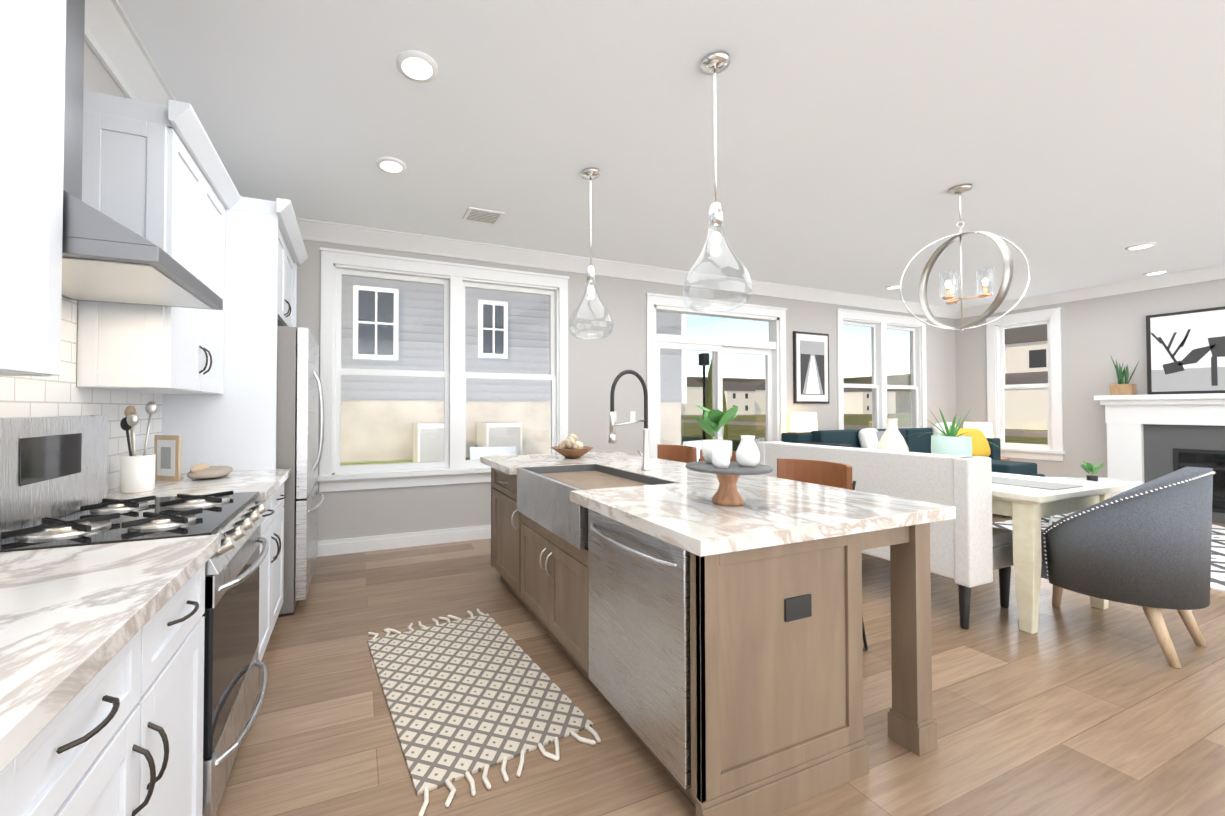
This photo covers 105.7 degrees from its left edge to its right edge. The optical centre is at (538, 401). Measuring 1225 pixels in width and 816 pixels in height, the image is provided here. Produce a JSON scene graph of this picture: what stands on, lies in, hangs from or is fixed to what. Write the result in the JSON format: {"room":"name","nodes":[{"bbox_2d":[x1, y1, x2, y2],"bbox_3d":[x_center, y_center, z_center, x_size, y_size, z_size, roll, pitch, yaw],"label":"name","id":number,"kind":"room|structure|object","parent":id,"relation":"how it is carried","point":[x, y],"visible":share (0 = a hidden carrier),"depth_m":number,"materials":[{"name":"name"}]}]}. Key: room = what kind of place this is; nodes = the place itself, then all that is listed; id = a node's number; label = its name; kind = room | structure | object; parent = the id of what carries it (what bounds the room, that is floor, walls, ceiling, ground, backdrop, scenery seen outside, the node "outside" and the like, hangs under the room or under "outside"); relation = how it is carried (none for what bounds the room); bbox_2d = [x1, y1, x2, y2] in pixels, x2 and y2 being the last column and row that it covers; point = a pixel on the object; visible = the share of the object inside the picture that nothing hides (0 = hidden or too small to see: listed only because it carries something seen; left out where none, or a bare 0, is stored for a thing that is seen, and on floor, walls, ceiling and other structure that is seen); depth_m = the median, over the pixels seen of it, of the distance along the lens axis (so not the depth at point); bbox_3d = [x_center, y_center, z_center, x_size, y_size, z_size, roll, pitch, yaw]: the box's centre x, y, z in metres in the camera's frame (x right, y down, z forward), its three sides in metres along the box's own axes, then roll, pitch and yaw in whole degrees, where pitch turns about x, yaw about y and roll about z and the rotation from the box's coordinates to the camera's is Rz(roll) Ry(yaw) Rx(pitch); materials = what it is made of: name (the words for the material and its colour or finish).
{"room":"kitchen","nodes":[
{"label":"kitchen","id":0,"kind":"room"},
{"bbox_2d":[76,40,126,386],"bbox_3d":[-1.429,-0.155,0.634,0.150,2.900,6.700,0,-1,-22],"label":"wall","id":1,"kind":"structure","parent":0,"point":[98,78],"depth_m":1.92,"materials":[{"name":"grey paint"}]},
{"bbox_2d":[0,0,65,376],"bbox_3d":[-1.218,-0.667,0.727,0.296,1.185,0.938,0,-1,-22],"label":"upper cabinet","id":2,"kind":"object","parent":1,"relation":"attached to","point":[32,32],"depth_m":1.11,"materials":[{"name":"white wood"}]},
{"bbox_2d":[0,297,161,491],"bbox_3d":[-1.338,-0.165,0.628,0.013,1.080,4.220,0,-1,-22],"label":"backsplash","id":3,"kind":"structure","parent":1,"relation":"attached to","point":[62,394],"depth_m":1.78,"materials":[{"name":"tile"}]},
{"bbox_2d":[84,0,175,105],"bbox_3d":[-1.267,-1.538,0.636,0.135,0.135,6.540,0,-1,-22],"label":"crown molding","id":4,"kind":"structure","parent":1,"relation":"attached to","point":[116,44],"depth_m":1.99,"materials":[{"name":"white wood"}]},
{"bbox_2d":[62,0,222,309],"bbox_3d":[-1.427,-0.987,1.531,0.492,1.200,0.680,0,-1,-22],"label":"range hood","id":5,"kind":"object","parent":1,"relation":"attached to","point":[105,258],"visible":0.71,"depth_m":1.50,"materials":[{"name":"silver metal"}]},
{"bbox_2d":[77,90,227,395],"bbox_3d":[-1.825,-0.643,2.253,0.296,1.185,0.851,0,-1,-22],"label":"upper cabinet","id":6,"kind":"object","parent":1,"relation":"attached to","point":[157,175],"depth_m":1.90,"materials":[{"name":"white wood"}]},
{"bbox_2d":[228,192,295,335],"bbox_3d":[-2.052,-0.894,3.164,0.546,0.656,0.940,0,-1,-22],"label":"upper cabinet","id":7,"kind":"object","parent":1,"relation":"attached to","point":[261,250],"depth_m":2.77,"materials":[{"name":"white wood"}]},
{"bbox_2d":[296,240,955,540],"bbox_3d":[2.099,-0.077,5.724,10.470,2.900,0.150,0,-1,-22],"label":"wall","id":8,"kind":"structure","parent":0,"point":[596,366],"depth_m":5.07,"materials":[{"name":"grey paint"}]},
{"bbox_2d":[317,525,490,556],"bbox_3d":[-0.669,1.289,4.507,4.138,0.130,0.022,0,-1,-22],"label":"baseboard","id":9,"kind":"structure","parent":8,"relation":"attached to","point":[369,543],"depth_m":4.25,"materials":[{"name":"white"}]},
{"bbox_2d":[317,247,568,491],"bbox_3d":[-0.818,-0.278,4.523,2.440,2.145,0.190,0,-1,-22],"label":"window","id":10,"kind":"structure","parent":8,"relation":"in","point":[455,280],"depth_m":4.45,"materials":[{"name":"white wood"}]},
{"bbox_2d":[296,217,963,318],"bbox_3d":[2.152,-1.461,5.611,10.166,0.135,0.135,0,-1,-22],"label":"crown molding","id":11,"kind":"structure","parent":8,"relation":"attached to","point":[313,230],"depth_m":4.87,"materials":[{"name":"white wood"}]},
{"bbox_2d":[630,411,634,421],"bbox_3d":[1.074,0.165,5.226,0.070,0.120,0.006,0,-1,-22],"label":"outlet","id":12,"kind":"object","parent":8,"relation":"attached to","point":[632,415],"depth_m":5.22,"materials":[{"name":"white plastic"}]},
{"bbox_2d":[645,293,786,457],"bbox_3d":[2.248,0.061,5.752,2.210,2.625,0.165,0,-1,-22],"label":"sliding door","id":13,"kind":"structure","parent":8,"relation":"in","point":[773,350],"depth_m":5.75,"materials":[{"name":"white"}]},
{"bbox_2d":[793,331,829,403],"bbox_3d":[3.737,-0.464,6.279,0.660,0.970,0.034,0,-1,-22],"label":"framed picture","id":14,"kind":"object","parent":8,"relation":"attached to","point":[810,368],"visible":1,"depth_m":6.25,"materials":[{"name":"black"}]},
{"bbox_2d":[836,308,926,429],"bbox_3d":[5.143,-0.242,6.894,2.050,2.145,0.190,0,-1,-22],"label":"window","id":15,"kind":"structure","parent":8,"relation":"in","point":[879,324],"depth_m":6.88,"materials":[{"name":"white wood"}]},
{"bbox_2d":[118,0,1224,307],"bbox_3d":[3.365,-1.626,2.565,10.470,0.100,7.000,0,-1,-22],"label":"ceiling","id":16,"kind":"structure","parent":0,"point":[1076,144],"depth_m":2.62,"materials":[{"name":"white paint"}]},
{"bbox_2d":[376,157,405,173],"bbox_3d":[-0.971,-1.560,3.034,0.188,0.015,0.188,1,-1,-31],"label":"recessed light","id":17,"kind":"object","parent":16,"relation":"in","point":[386,164],"depth_m":3.02,"materials":[{"name":"white plastic"}]},
{"bbox_2d":[396,50,437,82],"bbox_3d":[-0.570,-1.573,2.161,0.188,0.015,0.188,1,-1,-31],"label":"recessed light","id":18,"kind":"object","parent":16,"relation":"in","point":[416,66],"depth_m":2.15,"materials":[{"name":"white plastic"}]},
{"bbox_2d":[462,207,504,224],"bbox_3d":[-0.459,-1.549,3.830,0.300,0.013,0.240,0,-1,-22],"label":"ceiling vent","id":19,"kind":"object","parent":16,"relation":"in","point":[482,215],"visible":1,"depth_m":3.80,"materials":[{"name":"white metal"}]},
{"bbox_2d":[569,167,612,339],"bbox_3d":[0.357,-0.999,3.123,0.304,1.132,0.304,0,-1,-22],"label":"pendant light","id":20,"kind":"object","parent":16,"relation":"hanging from","point":[592,173],"visible":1,"depth_m":3.11,"materials":[{"name":"clear glass"}]},
{"bbox_2d":[682,51,751,311],"bbox_3d":[0.819,-1.004,2.123,0.304,1.152,0.304,0,-1,-22],"label":"pendant light","id":21,"kind":"object","parent":16,"relation":"hanging from","point":[715,63],"visible":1,"depth_m":2.11,"materials":[{"name":"clear glass"}]},
{"bbox_2d":[885,285,902,288],"bbox_3d":[4.685,-1.514,6.048,0.188,0.015,0.188,1,-1,-31],"label":"recessed light","id":22,"kind":"object","parent":16,"relation":"in","point":[892,286],"depth_m":6.04,"materials":[{"name":"white"}]},
{"bbox_2d":[900,184,1029,330],"bbox_3d":[3.078,-1.038,3.346,0.360,1.047,0.634,0,-1,-26],"label":"orb chandelier","id":23,"kind":"object","parent":16,"relation":"hanging from","point":[949,295],"visible":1,"depth_m":3.32,"materials":[{"name":"silver metal"}]},
{"bbox_2d":[1125,242,1156,249],"bbox_3d":[5.952,-1.537,4.540,0.188,0.015,0.188,1,-1,-31],"label":"recessed light","id":24,"kind":"object","parent":16,"relation":"in","point":[1144,245],"depth_m":4.52,"materials":[{"name":"white plastic"}]},
{"bbox_2d":[1143,270,1169,274],"bbox_3d":[7.284,-1.523,5.414,0.188,0.015,0.188,1,-1,-31],"label":"recessed light","id":25,"kind":"object","parent":16,"relation":"in","point":[1159,271],"depth_m":5.38,"materials":[{"name":"white"}]},
{"bbox_2d":[216,513,1224,815],"bbox_3d":[3.365,1.349,2.519,10.470,0.050,7.000,0,-1,-22],"label":"floor","id":26,"kind":"structure","parent":0,"point":[1076,705],"depth_m":1.91,"materials":[{"name":"brown wood"}]},
{"bbox_2d":[0,733,47,815],"bbox_3d":[-0.770,0.846,0.009,0.616,0.880,1.011,0,-1,-22],"label":"base cabinet","id":27,"kind":"object","parent":26,"relation":"on","point":[21,788],"depth_m":0.62,"materials":[{"name":"white wood"}]},
{"bbox_2d":[44,565,204,815],"bbox_3d":[-1.078,0.857,0.784,0.616,0.880,0.920,0,-1,-22],"label":"base cabinet","id":28,"kind":"object","parent":26,"relation":"on","point":[101,679],"depth_m":0.93,"materials":[{"name":"white wood"}]},
{"bbox_2d":[0,534,220,776],"bbox_3d":[-0.745,0.385,0.001,0.651,0.040,2.634,0,-1,-22],"label":"countertop","id":29,"kind":"structure","parent":28,"relation":"on","point":[67,613],"depth_m":0.83,"materials":[{"name":"white stone"}]},
{"bbox_2d":[0,415,268,815],"bbox_3d":[-1.334,0.669,1.574,0.691,1.240,0.724,0,-1,-22],"label":"stove","id":30,"kind":"object","parent":26,"relation":"on","point":[53,481],"visible":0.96,"depth_m":1.48,"materials":[{"name":"silver metal"}]},
{"bbox_2d":[143,481,286,660],"bbox_3d":[-1.677,0.880,2.287,0.616,0.880,0.851,0,-1,-22],"label":"base cabinet","id":31,"kind":"object","parent":26,"relation":"on","point":[271,571],"depth_m":2.37,"materials":[{"name":"white wood"}]},
{"bbox_2d":[108,469,290,500],"bbox_3d":[-1.660,0.421,2.301,0.651,0.040,0.851,0,-1,-22],"label":"countertop","id":32,"kind":"structure","parent":31,"relation":"on","point":[266,482],"depth_m":2.21,"materials":[{"name":"white stone"}]},
{"bbox_2d":[119,401,156,492],"bbox_3d":[-1.783,0.196,2.045,0.136,0.400,0.126,0,-1,-22],"label":"utensil crock","id":33,"kind":"object","parent":32,"relation":"on","point":[137,473],"visible":1,"depth_m":2.01,"materials":[{"name":"white ceramic"}]},
{"bbox_2d":[154,435,183,480],"bbox_3d":[-1.889,0.286,2.384,0.170,0.230,0.084,0,-1,16],"label":"frame","id":34,"kind":"object","parent":32,"relation":"on","point":[167,450],"visible":0.98,"depth_m":2.34,"materials":[{"name":"brown wood"}]},
{"bbox_2d":[187,463,232,478],"bbox_3d":[-1.758,0.364,2.465,0.180,0.073,0.300,0,-1,-22],"label":"wooden bowl","id":35,"kind":"object","parent":32,"relation":"on","point":[202,471],"visible":1,"depth_m":2.37,"materials":[{"name":"beige wood"}]},
{"bbox_2d":[276,326,323,616],"bbox_3d":[-1.921,0.434,3.196,0.776,1.800,0.900,0,-1,-22],"label":"fridge","id":36,"kind":"object","parent":26,"relation":"on","point":[299,399],"visible":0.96,"depth_m":2.88,"materials":[{"name":"grey metal"}]},
{"bbox_2d":[367,608,600,815],"bbox_3d":[-0.366,1.310,2.191,0.726,0.018,1.327,0,-1,-28],"label":"kitchen rug","id":37,"kind":"object","parent":26,"relation":"on","point":[467,698],"visible":0.9,"depth_m":2.00,"materials":[{"name":"beige fabric"}]},
{"bbox_2d":[657,444,699,462],"bbox_3d":[1.010,0.848,3.645,0.496,0.984,0.456,0,-1,-22],"label":"stool","id":38,"kind":"object","parent":26,"relation":"on","point":[682,453],"visible":0.33,"depth_m":3.80,"materials":[{"name":"brown leather"}]},
{"bbox_2d":[483,463,936,815],"bbox_3d":[0.540,0.885,2.608,1.170,0.880,2.320,0,-1,-22],"label":"kitchen island","id":39,"kind":"object","parent":26,"relation":"on","point":[713,652],"depth_m":1.58,"materials":[{"name":"brown wood"}]},
{"bbox_2d":[480,451,651,470],"bbox_3d":[0.238,0.435,3.372,1.180,0.044,0.710,0,-1,-22],"label":"island countertop","id":40,"kind":"structure","parent":39,"relation":"on","point":[510,462],"depth_m":3.28,"materials":[{"name":"white stone"}]},
{"bbox_2d":[551,434,593,457],"bbox_3d":[0.253,0.324,3.417,0.320,0.176,0.320,0,-1,-22],"label":"decorative bowl","id":41,"kind":"object","parent":40,"relation":"on","point":[570,446],"visible":1,"depth_m":3.34,"materials":[{"name":"brown wood"}]},
{"bbox_2d":[588,509,690,788],"bbox_3d":[0.637,0.821,1.829,0.775,0.765,0.632,0,-1,-22],"label":"dishwasher","id":42,"kind":"object","parent":39,"relation":"in","point":[639,581],"depth_m":1.61,"materials":[{"name":"silver metal"}]},
{"bbox_2d":[604,459,751,482],"bbox_3d":[0.807,0.425,2.754,0.580,0.044,0.860,0,-1,-22],"label":"island countertop","id":43,"kind":"structure","parent":39,"relation":"on","point":[667,469],"depth_m":2.69,"materials":[{"name":"white stone"}]},
{"bbox_2d":[608,370,650,469],"bbox_3d":[0.522,0.106,2.710,0.282,0.590,0.115,0,-1,-22],"label":"faucet","id":44,"kind":"object","parent":43,"relation":"on","point":[645,455],"visible":1,"depth_m":2.70,"materials":[{"name":"silver metal"}]},
{"bbox_2d":[568,475,955,558],"bbox_3d":[0.840,0.411,1.860,1.180,0.044,0.825,0,-1,-22],"label":"island countertop","id":45,"kind":"structure","parent":39,"relation":"on","point":[774,512],"depth_m":1.63,"materials":[{"name":"white stone"}]},
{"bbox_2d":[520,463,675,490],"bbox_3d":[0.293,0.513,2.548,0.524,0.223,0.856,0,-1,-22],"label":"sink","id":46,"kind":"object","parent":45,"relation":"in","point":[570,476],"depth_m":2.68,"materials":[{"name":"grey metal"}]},
{"bbox_2d":[685,404,772,505],"bbox_3d":[0.720,0.197,1.759,0.310,0.378,0.321,0,-1,-22],"label":"cake stand","id":47,"kind":"object","parent":45,"relation":"on","point":[717,455],"visible":1,"depth_m":1.72,"materials":[{"name":"brown wood"}]},
{"bbox_2d":[700,449,736,461],"bbox_3d":[1.202,0.841,3.162,0.496,0.984,0.456,0,-1,-22],"label":"stool","id":48,"kind":"object","parent":26,"relation":"on","point":[733,458],"visible":0.04,"depth_m":3.27,"materials":[{"name":"brown leather"}]},
{"bbox_2d":[777,458,867,651],"bbox_3d":[1.450,0.831,2.540,0.496,0.984,0.456,0,-1,-22],"label":"stool","id":49,"kind":"object","parent":26,"relation":"on","point":[832,474],"visible":0.35,"depth_m":2.65,"materials":[{"name":"brown leather"}]},
{"bbox_2d":[757,441,1012,628],"bbox_3d":[2.513,0.838,3.453,0.690,1.000,1.500,0,-1,-22],"label":"bench","id":50,"kind":"object","parent":26,"relation":"on","point":[970,546],"visible":0.48,"depth_m":2.79,"materials":[{"name":"fabric"}]},
{"bbox_2d":[781,422,1044,517],"bbox_3d":[4.609,0.818,5.622,3.130,1.106,1.150,0,-1,-22],"label":"sectional sofa","id":51,"kind":"object","parent":26,"relation":"on","point":[868,438],"visible":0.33,"depth_m":5.56,"materials":[{"name":"teal fabric"}]},
{"bbox_2d":[992,472,1125,633],"bbox_3d":[2.916,0.941,3.628,1.050,0.800,1.920,0,-1,-22],"label":"dining table","id":52,"kind":"object","parent":26,"relation":"on","point":[1026,509],"visible":0.38,"depth_m":2.67,"materials":[{"name":"beige paint"}]},
{"bbox_2d":[992,476,1082,489],"bbox_3d":[2.918,0.537,3.629,0.350,0.005,1.770,0,-1,-22],"label":"table runner","id":53,"kind":"object","parent":52,"relation":"on","point":[1029,483],"visible":0.36,"depth_m":2.96,"materials":[{"name":"white fabric"}]},
{"bbox_2d":[877,418,908,451],"bbox_3d":[2.824,0.333,3.665,0.210,0.403,0.210,0,-1,-22],"label":"vase","id":54,"kind":"object","parent":53,"relation":"on","point":[892,438],"visible":0.62,"depth_m":3.62,"materials":[{"name":"beige ceramic"}]},
{"bbox_2d":[909,406,997,455],"bbox_3d":[3.065,0.279,3.415,0.378,0.503,0.620,0,-1,-22],"label":"potted plant","id":55,"kind":"object","parent":53,"relation":"on","point":[950,443],"visible":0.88,"depth_m":3.36,"materials":[{"name":"green"}]},
{"bbox_2d":[992,512,1224,591],"bbox_3d":[6.065,1.345,4.294,3.100,0.011,2.300,0,-1,-22],"label":"living room rug","id":56,"kind":"object","parent":26,"relation":"on","point":[1217,581],"depth_m":4.26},
{"bbox_2d":[1048,477,1138,526],"bbox_3d":[5.858,1.096,4.818,0.960,0.483,0.960,0,-1,-22],"label":"coffee table","id":57,"kind":"object","parent":56,"relation":"on","point":[1128,487],"visible":0.08,"depth_m":4.91,"materials":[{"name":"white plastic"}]},
{"bbox_2d":[1067,461,1142,484],"bbox_3d":[5.959,0.743,4.842,0.440,0.221,0.300,0,-1,-2],"label":"tray","id":58,"kind":"object","parent":57,"relation":"on","point":[1087,467],"visible":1,"depth_m":4.84,"materials":[{"name":"white plastic"}]},
{"bbox_2d":[1041,467,1215,667],"bbox_3d":[3.281,0.836,2.614,0.747,0.990,0.656,0,-1,-26],"label":"dining chair","id":59,"kind":"object","parent":26,"relation":"on","point":[1146,546],"visible":1,"depth_m":2.34,"materials":[{"name":"grey fabric"}]},
{"bbox_2d":[1094,393,1224,523],"bbox_3d":[7.688,0.633,5.090,0.237,1.460,1.960,0,-1,-22],"label":"fireplace mantel","id":60,"kind":"object","parent":26,"relation":"on","point":[1151,437],"visible":0.6,"depth_m":5.50,"materials":[{"name":"white"}]},
{"bbox_2d":[1110,357,1137,394],"bbox_3d":[7.405,-0.352,5.804,0.151,0.531,0.213,0,-1,-22],"label":"mantel plant","id":61,"kind":"object","parent":60,"relation":"on","point":[1121,388],"visible":0.96,"depth_m":5.79,"materials":[{"name":"green plant"}]},
{"bbox_2d":[1146,306,1224,394],"bbox_3d":[7.747,-0.587,5.121,0.036,0.978,1.200,0,-1,-22],"label":"framed picture","id":62,"kind":"object","parent":60,"relation":"on","point":[1185,350],"visible":0.96,"depth_m":5.40},
{"bbox_3d":[3.647,1.008,6.049,1.200,0.740,0.280,0,-1,-22],"label":"console table","id":63,"kind":"object","parent":26,"relation":"on","visible":0},
{"bbox_2d":[789,412,817,431],"bbox_3d":[3.452,0.386,5.981,0.324,0.500,0.324,0,-1,-22],"label":"table lamp","id":64,"kind":"object","parent":63,"relation":"on","point":[803,421],"visible":0.58,"depth_m":5.86,"materials":[{"name":"white fabric"}]},
{"bbox_3d":[6.369,1.092,6.646,0.500,0.590,0.500,0,-1,-22],"label":"end table","id":65,"kind":"object","parent":26,"relation":"on","visible":0},
{"bbox_2d":[964,422,992,437],"bbox_3d":[6.369,0.546,6.655,0.324,0.500,0.324,0,-1,-22],"label":"table lamp","id":66,"kind":"object","parent":65,"relation":"on","point":[985,428],"visible":0.23,"depth_m":6.53,"materials":[{"name":"white fabric"}]},
{"bbox_2d":[955,279,1224,477],"bbox_3d":[8.159,-0.097,4.449,0.150,2.900,6.700,0,-1,-22],"label":"wall","id":67,"kind":"structure","parent":0,"point":[1098,333],"depth_m":6.17,"materials":[{"name":"grey paint"}]},
{"bbox_2d":[985,307,1064,460],"bbox_3d":[7.185,-0.243,6.793,0.190,2.145,0.850,0,-1,-22],"label":"window","id":68,"kind":"structure","parent":67,"relation":"in","point":[1052,450],"depth_m":6.73,"materials":[{"name":"white"}]},
{"bbox_2d":[960,265,1224,317],"bbox_3d":[8.054,-1.481,4.345,0.135,0.135,6.540,0,-1,-22],"label":"crown molding","id":69,"kind":"structure","parent":67,"relation":"attached to","point":[1215,272],"depth_m":5.95,"materials":[{"name":"white wood"}]},
{"label":"outside","id":70,"kind":"structure","parent":0,"visible":0},
{"bbox_2d":[340,374,1047,465],"bbox_3d":[91.393,-7.865,176.387,700.000,24.300,340.000,0,-1,-22],"label":"ground","id":71,"kind":"structure","parent":70,"point":[1014,435],"depth_m":41.20,"materials":[{"name":"green plant"}]},
{"bbox_2d":[470,446,515,459],"bbox_3d":[-0.615,0.996,5.935,0.560,0.880,0.580,0,-1,-12],"label":"outdoor chair","id":72,"kind":"object","parent":71,"relation":"on","point":[491,451],"depth_m":5.65,"materials":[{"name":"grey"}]},
{"bbox_2d":[340,275,686,461],"bbox_3d":[-6.037,-2.166,11.339,14.980,7.750,12.460,0,-1,-22],"label":"neighbor house","id":73,"kind":"structure","parent":71,"relation":"on","point":[483,397],"depth_m":7.23,"materials":[{"name":"wood"}]},
{"bbox_2d":[683,440,701,461],"bbox_3d":[2.121,1.011,6.917,0.560,0.880,0.580,1,-1,-42],"label":"outdoor chair","id":74,"kind":"object","parent":71,"relation":"on","point":[698,444],"depth_m":6.71,"materials":[{"name":"grey"}]},
{"bbox_2d":[698,353,727,439],"bbox_3d":[5.367,-0.035,14.360,1.370,3.320,1.000,0,-1,-22],"label":"tree","id":75,"kind":"object","parent":71,"relation":"on","point":[707,389],"depth_m":14.27,"materials":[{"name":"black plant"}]},
{"bbox_2d":[755,437,764,444],"bbox_3d":[3.312,1.020,7.446,0.580,0.880,0.560,-1,-1,33],"label":"outdoor chair","id":76,"kind":"object","parent":71,"relation":"on","point":[760,439],"depth_m":7.22,"materials":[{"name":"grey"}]},
{"bbox_2d":[681,324,1047,429],"bbox_3d":[63.403,-1.927,100.573,192.600,9.745,152.600,0,-1,-22],"label":"houses","id":77,"kind":"structure","parent":71,"relation":"on","point":[1025,412],"depth_m":34.53,"materials":[{"name":"white"}]}
]}

